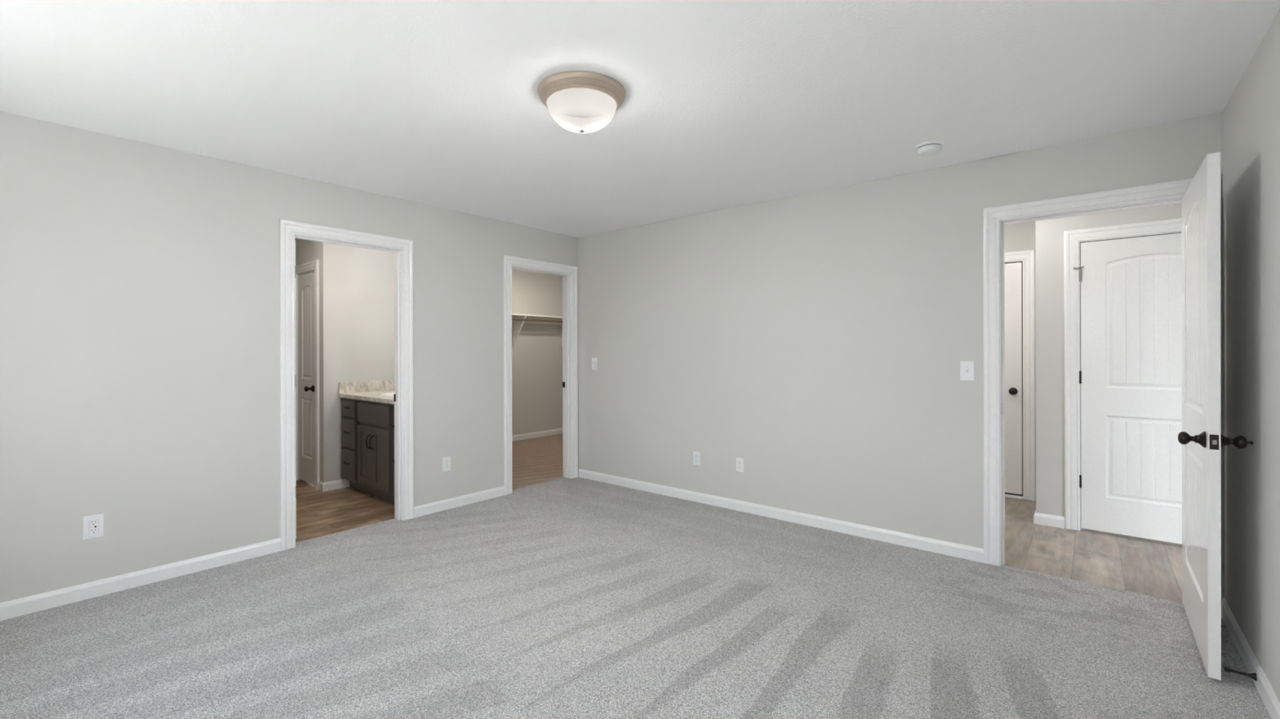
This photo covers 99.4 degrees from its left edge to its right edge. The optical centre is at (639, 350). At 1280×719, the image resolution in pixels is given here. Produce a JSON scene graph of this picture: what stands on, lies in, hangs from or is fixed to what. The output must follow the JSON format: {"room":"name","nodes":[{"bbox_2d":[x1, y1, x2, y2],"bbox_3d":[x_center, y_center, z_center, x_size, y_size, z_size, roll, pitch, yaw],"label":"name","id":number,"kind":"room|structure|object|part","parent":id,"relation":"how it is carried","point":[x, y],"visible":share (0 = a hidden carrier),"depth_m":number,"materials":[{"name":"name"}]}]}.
{"room":"empty bedroom","nodes":[
{"label":"empty bedroom","id":0,"kind":"room"},
{"bbox_2d":[0,111,577,603],"bbox_3d":[-2.044,0.068,3.921,0.115,2.440,4.280,0,0,40],"label":"wall","id":1,"kind":"structure","parent":0,"point":[140,282],"depth_m":3.08,"materials":[{"name":"paint"}]},
{"bbox_2d":[83,513,104,540],"bbox_3d":[-2.860,0.923,2.839,0.010,0.122,0.078,0,0,40],"label":"outlet","id":2,"kind":"object","parent":1,"relation":"attached to","point":[93,526],"visible":1,"depth_m":2.84,"materials":[{"name":"white plastic"}]},
{"bbox_2d":[88,520,98,534],"bbox_3d":[-2.859,0.923,2.838,0.005,0.069,0.035,0,0,40],"label":"receptacle","id":3,"kind":"object","parent":2,"relation":"attached to","point":[93,524],"depth_m":2.84,"materials":[{"name":"white plastic"}]},
{"bbox_2d":[0,537,280,621],"bbox_3d":[-2.837,1.249,2.863,0.014,0.082,1.636,0,0,40],"label":"baseboard","id":4,"kind":"structure","parent":1,"relation":"attached to","point":[45,601],"depth_m":2.94,"materials":[{"name":"white paint"}]},
{"bbox_2d":[294,240,296,538],"bbox_3d":[-2.614,0.264,3.889,0.708,2.026,0.189,0,0,40],"label":"door","id":5,"kind":"structure","parent":1,"relation":"in","point":[295,240],"depth_m":3.68,"materials":[{"name":"white paint"}]},
{"bbox_2d":[279,218,413,551],"bbox_3d":[-2.081,0.222,3.875,0.152,2.144,0.890,0,0,40],"label":"door frame","id":6,"kind":"structure","parent":1,"relation":"attached to","point":[289,230],"depth_m":3.88,"materials":[{"name":"white paint"}]},
{"bbox_3d":[-2.076,0.266,3.871,0.042,2.056,0.714,0,0,40],"label":"stop molding","id":7,"kind":"part","parent":6,"relation":"part of","materials":[{"name":"white paint"}]},
{"bbox_2d":[442,456,450,471],"bbox_3d":[-1.566,0.920,4.397,0.009,0.116,0.072,0,0,40],"label":"outlet","id":8,"kind":"object","parent":1,"relation":"attached to","point":[446,460],"visible":1,"depth_m":4.39,"materials":[{"name":"white plastic"}]},
{"bbox_2d":[413,485,505,518],"bbox_3d":[-1.475,1.245,4.502,0.014,0.082,0.845,0,0,40],"label":"baseboard","id":9,"kind":"structure","parent":1,"relation":"attached to","point":[442,505],"depth_m":4.46,"materials":[{"name":"white paint"}]},
{"bbox_2d":[503,254,577,495],"bbox_3d":[-0.971,0.218,5.211,0.152,2.144,0.893,0,0,40],"label":"door frame","id":10,"kind":"structure","parent":1,"relation":"attached to","point":[569,273],"depth_m":5.46,"materials":[{"name":"white paint"}]},
{"bbox_3d":[-0.966,0.263,5.207,0.042,2.056,0.717,0,0,40],"label":"stop molding","id":11,"kind":"part","parent":10,"relation":"part of","materials":[{"name":"white paint"}]},
{"bbox_3d":[-1.022,0.218,5.253,0.018,2.142,0.893,0,0,40],"label":"casing","id":12,"kind":"part","parent":10,"relation":"part of","materials":[{"name":"white paint"}]},
{"bbox_2d":[294,238,337,482],"bbox_3d":[-3.834,0.070,5.832,2.488,2.440,0.115,0,0,40],"label":"wall","id":13,"kind":"structure","parent":0,"point":[306,251],"depth_m":5.04,"materials":[{"name":"paint"}]},
{"bbox_2d":[297,271,315,485],"bbox_3d":[-3.249,0.264,5.249,0.462,2.026,0.112,0,0,40],"label":"door","id":14,"kind":"structure","parent":13,"relation":"in","point":[306,374],"depth_m":5.28,"materials":[{"name":"white paint"}]},
{"bbox_3d":[-3.139,0.360,5.117,0.052,0.052,0.048,0,0,40],"label":"knob","id":15,"kind":"part","parent":14,"relation":"part of","materials":[{"name":"brown metal"}]},
{"bbox_2d":[295,259,319,489],"bbox_3d":[-3.207,0.223,5.300,0.644,2.144,0.134,0,0,40],"label":"door frame","id":16,"kind":"structure","parent":13,"relation":"attached to","point":[312,266],"depth_m":5.08,"materials":[{"name":"white paint"}]},
{"bbox_2d":[336,244,394,479],"bbox_3d":[-2.702,0.068,5.338,0.115,2.440,0.572,0,0,40],"label":"wall","id":17,"kind":"structure","parent":0,"point":[365,277],"depth_m":5.27,"materials":[{"name":"paint"}]},
{"bbox_2d":[317,479,349,492],"bbox_3d":[-2.879,1.254,5.100,0.114,0.082,0.234,0,0,40],"label":"baseboard","id":18,"kind":"structure","parent":17,"relation":"attached to","point":[343,483],"depth_m":5.05,"materials":[{"name":"white paint"}]},
{"bbox_2d":[511,269,562,435],"bbox_3d":[-2.027,0.066,7.554,0.115,2.440,3.470,0,0,40],"label":"wall","id":19,"kind":"structure","parent":0,"point":[537,350],"depth_m":8.06,"materials":[{"name":"paint"}]},
{"bbox_2d":[511,313,562,346],"bbox_3d":[-1.905,-0.282,7.374,0.305,0.445,3.330,0,0,40],"label":"closet shelf","id":20,"kind":"object","parent":19,"relation":"attached to","point":[517,320],"visible":0.36,"depth_m":7.70,"materials":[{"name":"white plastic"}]},
{"bbox_3d":[-1.821,-0.433,7.304,0.025,0.025,3.330,0,0,40],"label":"closet rod","id":21,"kind":"part","parent":20,"relation":"part of","materials":[{"name":"white metal"}]},
{"bbox_2d":[511,428,562,441],"bbox_3d":[-2.014,1.248,7.468,0.014,0.082,3.350,0,0,40],"label":"baseboard","id":22,"kind":"structure","parent":19,"relation":"attached to","point":[558,431],"depth_m":8.04,"materials":[{"name":"white paint"}]},
{"bbox_2d":[0,433,1271,718],"bbox_3d":[-0.614,1.309,4.218,9.500,0.050,6.800,0,0,40],"label":"floor","id":23,"kind":"structure","parent":0,"point":[578,597],"depth_m":2.52,"materials":[{"name":"grey carpet"}]},
{"bbox_2d":[340,397,394,503],"bbox_3d":[-2.167,0.867,4.874,1.290,0.852,0.594,0,0,40],"label":"vanity cabinet","id":24,"kind":"object","parent":23,"relation":"on","point":[367,428],"visible":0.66,"depth_m":4.72,"materials":[{"name":"grey paint"}]},
{"bbox_3d":[-2.675,1.040,4.978,0.276,0.260,0.019,0,0,40],"label":"drawer","id":25,"kind":"part","parent":24,"relation":"part of","materials":[{"name":"grey paint"}]},
{"bbox_3d":[-2.675,0.757,4.978,0.276,0.258,0.019,0,0,40],"label":"drawer","id":26,"kind":"part","parent":24,"relation":"part of","materials":[{"name":"grey paint"}]},
{"bbox_3d":[-2.676,0.532,4.978,0.276,0.144,0.019,0,0,40],"label":"drawer","id":27,"kind":"part","parent":24,"relation":"part of","materials":[{"name":"grey paint"}]},
{"bbox_3d":[-2.402,0.914,4.751,0.294,0.512,0.019,0,0,40],"label":"cabinet door","id":28,"kind":"part","parent":24,"relation":"part of","materials":[{"name":"grey paint"}]},
{"bbox_2d":[338,380,394,407],"bbox_3d":[-2.156,0.411,4.888,1.289,0.230,0.557,0,0,40],"label":"countertop","id":29,"kind":"structure","parent":24,"relation":"on","point":[380,391],"depth_m":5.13,"materials":[{"name":"stone"}]},
{"bbox_2d":[377,391,394,407],"bbox_3d":[-2.123,0.455,4.852,0.490,0.144,0.390,0,0,40],"label":"sink basin","id":30,"kind":"object","parent":29,"relation":"in","point":[388,395],"depth_m":4.72,"materials":[{"name":"white ceramic"}]},
{"bbox_3d":[-2.320,0.448,4.692,1.290,0.012,0.004,0,0,40],"label":"rail","id":31,"kind":"part","parent":24,"relation":"part of","materials":[{"name":"grey paint"}]},
{"bbox_3d":[-2.333,0.783,4.654,0.010,0.120,0.043,0,0,40],"label":"handle","id":32,"kind":"part","parent":24,"relation":"part of","materials":[{"name":"brown metal"}]},
{"bbox_3d":[-2.281,0.783,4.611,0.010,0.120,0.043,0,0,40],"label":"handle","id":33,"kind":"part","parent":24,"relation":"part of","materials":[{"name":"brown metal"}]},
{"bbox_3d":[-2.173,0.913,4.561,0.294,0.512,0.019,0,0,40],"label":"cabinet door","id":34,"kind":"part","parent":24,"relation":"part of","materials":[{"name":"grey paint"}]},
{"bbox_3d":[-1.921,1.039,4.352,0.224,0.260,0.019,0,0,40],"label":"drawer","id":35,"kind":"part","parent":24,"relation":"part of","materials":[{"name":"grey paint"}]},
{"bbox_3d":[-1.921,0.756,4.352,0.224,0.258,0.019,0,0,40],"label":"drawer","id":36,"kind":"part","parent":24,"relation":"part of","materials":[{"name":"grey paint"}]},
{"bbox_3d":[-1.922,0.531,4.352,0.224,0.144,0.019,0,0,40],"label":"drawer","id":37,"kind":"part","parent":24,"relation":"part of","materials":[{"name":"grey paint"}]},
{"bbox_2d":[0,0,1279,276],"bbox_3d":[-0.255,-1.207,4.499,9.700,0.100,7.700,0,0,40],"label":"ceiling","id":38,"kind":"structure","parent":0,"point":[726,104],"depth_m":2.33,"materials":[{"name":"white paint"}]},
{"bbox_2d":[537,70,626,133],"bbox_3d":[-0.260,-1.067,2.430,0.394,0.176,0.394,0,0,40],"label":"ceiling lamp","id":39,"kind":"object","parent":38,"relation":"attached to","point":[579,101],"visible":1,"depth_m":2.32,"materials":[{"name":"white glass"}]},
{"bbox_3d":[-0.260,-1.050,2.430,0.311,0.120,0.311,0,0,40],"label":"lamp shade","id":40,"kind":"part","parent":39,"relation":"part of","materials":[{"name":"white glass"}]},
{"bbox_2d":[915,140,943,156],"bbox_3d":[1.630,-1.135,3.056,0.144,0.050,0.144,0,0,40],"label":"smoke detector","id":41,"kind":"object","parent":38,"relation":"attached to","point":[930,148],"visible":1,"depth_m":3.02,"materials":[{"name":"white plastic"}]},
{"bbox_2d":[577,112,1222,597],"bbox_3d":[1.143,0.061,4.129,4.750,2.440,0.115,0,0,40],"label":"wall","id":42,"kind":"structure","parent":0,"point":[818,340],"depth_m":3.89,"materials":[{"name":"paint"}]},
{"bbox_2d":[591,357,597,370],"bbox_3d":[-0.454,0.131,5.375,0.076,0.122,0.010,0,0,40],"label":"light switch","id":43,"kind":"object","parent":42,"relation":"attached to","point":[594,361],"visible":1,"depth_m":5.37,"materials":[{"name":"white plastic"}]},
{"bbox_2d":[693,451,700,466],"bbox_3d":[0.479,0.916,4.602,0.072,0.116,0.009,0,0,40],"label":"outlet","id":44,"kind":"object","parent":42,"relation":"attached to","point":[696,455],"visible":1,"depth_m":4.60,"materials":[{"name":"white plastic"}]},
{"bbox_2d":[736,457,744,473],"bbox_3d":[0.799,0.915,4.337,0.072,0.116,0.009,0,0,40],"label":"outlet","id":45,"kind":"object","parent":42,"relation":"attached to","point":[740,461],"visible":1,"depth_m":4.33,"materials":[{"name":"white plastic"}]},
{"bbox_2d":[578,469,983,563],"bbox_3d":[0.727,1.241,4.394,3.506,0.082,0.014,0,0,40],"label":"baseboard","id":46,"kind":"structure","parent":42,"relation":"attached to","point":[961,551],"depth_m":3.98,"materials":[{"name":"white paint"}]},
{"bbox_2d":[960,360,974,381],"bbox_3d":[2.005,0.124,3.325,0.076,0.122,0.020,0,0,40],"label":"light switch","id":47,"kind":"object","parent":42,"relation":"attached to","point":[966,367],"visible":1,"depth_m":3.33,"materials":[{"name":"white plastic"}]},
{"bbox_2d":[982,173,1222,598],"bbox_3d":[2.494,0.212,3.007,0.988,2.144,0.152,0,0,40],"label":"door frame","id":48,"kind":"structure","parent":42,"relation":"attached to","point":[994,219],"depth_m":3.22,"materials":[{"name":"white paint"}]},
{"bbox_3d":[2.496,0.256,3.010,0.812,2.056,0.042,0,0,40],"label":"stop molding","id":49,"kind":"part","parent":48,"relation":"part of","materials":[{"name":"white paint"}]},
{"bbox_2d":[1177,151,1253,680],"bbox_3d":[2.476,0.250,2.393,0.204,2.022,0.841,0,0,40],"label":"door","id":50,"kind":"structure","parent":48,"relation":"attached to","point":[1201,438],"depth_m":2.18,"materials":[{"name":"white paint"}]},
{"bbox_3d":[2.193,0.351,2.178,0.048,0.052,0.052,0,0,40],"label":"knob","id":51,"kind":"part","parent":50,"relation":"part of","materials":[{"name":"brown metal"}]},
{"bbox_3d":[2.207,0.351,2.085,0.025,0.057,0.003,0,0,40],"label":"latch plate","id":52,"kind":"part","parent":50,"relation":"part of","materials":[{"name":"black metal"}]},
{"bbox_3d":[2.301,0.351,2.087,0.048,0.052,0.052,0,0,40],"label":"knob","id":53,"kind":"part","parent":50,"relation":"part of","materials":[{"name":"brown metal"}]},
{"bbox_2d":[1004,221,1035,445],"bbox_3d":[2.834,0.057,5.145,1.821,2.440,0.115,0,0,40],"label":"wall","id":54,"kind":"structure","parent":0,"point":[1018,237],"depth_m":4.68,"materials":[{"name":"paint"}]},
{"bbox_2d":[1004,262,1022,494],"bbox_3d":[2.981,0.241,4.934,0.806,2.011,0.119,0,0,40],"label":"door","id":55,"kind":"structure","parent":54,"relation":"in","point":[1012,271],"depth_m":4.72,"materials":[{"name":"white paint"}]},
{"bbox_3d":[3.220,0.354,4.689,0.052,0.052,0.048,0,0,40],"label":"knob","id":56,"kind":"part","parent":55,"relation":"part of","materials":[{"name":"brown metal"}]},
{"bbox_2d":[1004,249,1035,501],"bbox_3d":[3.017,0.210,4.974,0.993,2.144,0.146,0,0,40],"label":"door frame","id":57,"kind":"structure","parent":54,"relation":"attached to","point":[1027,258],"depth_m":4.65,"materials":[{"name":"white paint"}]},
{"bbox_2d":[1035,202,1181,516],"bbox_3d":[3.701,0.056,3.462,1.894,2.440,0.115,0,0,40],"label":"wall","id":58,"kind":"structure","parent":0,"point":[1049,233],"depth_m":3.96,"materials":[{"name":"paint"}]},
{"bbox_2d":[1064,217,1181,530],"bbox_3d":[3.459,0.210,3.652,0.944,2.144,0.134,0,0,40],"label":"door frame","id":59,"kind":"structure","parent":58,"relation":"attached to","point":[1073,239],"depth_m":3.87,"materials":[{"name":"white paint"}]},
{"bbox_3d":[3.469,0.254,3.663,0.768,2.056,0.043,0,0,40],"label":"stop molding","id":60,"kind":"part","parent":59,"relation":"part of","materials":[{"name":"white paint"}]},
{"bbox_2d":[1074,232,1182,544],"bbox_3d":[3.404,0.247,3.613,0.799,2.030,0.112,0,0,40],"label":"door","id":61,"kind":"structure","parent":58,"relation":"in","point":[1131,372],"depth_m":3.69,"materials":[{"name":"white paint"}]},
{"bbox_2d":[1222,8,1279,701],"bbox_3d":[1.519,0.061,0.960,0.120,2.440,4.280,0,0,40],"label":"wall","id":62,"kind":"structure","parent":0,"point":[1251,117],"depth_m":2.13,"materials":[{"name":"paint"}]},
{"bbox_2d":[1221,597,1279,718],"bbox_3d":[1.464,1.241,0.996,0.014,0.082,4.261,0,0,40],"label":"baseboard","id":63,"kind":"structure","parent":62,"relation":"attached to","point":[1272,704],"depth_m":2.13,"materials":[{"name":"white paint"}]},
{"bbox_2d":[1223,666,1257,680],"bbox_3d":[2.308,1.239,2.086,0.083,0.027,0.027,0,0,40],"label":"door stop","id":64,"kind":"object","parent":63,"relation":"attached to","point":[1253,676],"visible":1,"depth_m":2.08,"materials":[{"name":"brown metal"}]},
{"bbox_3d":[2.314,1.239,2.080,0.066,0.027,0.027,0,0,40],"label":"stop rod","id":65,"kind":"part","parent":64,"relation":"part of","materials":[{"name":"brown metal"}]},
{"bbox_3d":[3.253,0.056,4.316,0.115,2.440,0.625,0,0,40],"label":"wall","id":66,"kind":"structure","parent":0,"visible":0},
{"bbox_2d":[1033,510,1064,528],"bbox_3d":[3.229,1.241,4.254,0.182,0.082,0.752,0,0,40],"label":"baseboard","id":67,"kind":"structure","parent":66,"relation":"attached to","point":[1042,519],"depth_m":3.97,"materials":[{"name":"white paint"}]}
]}

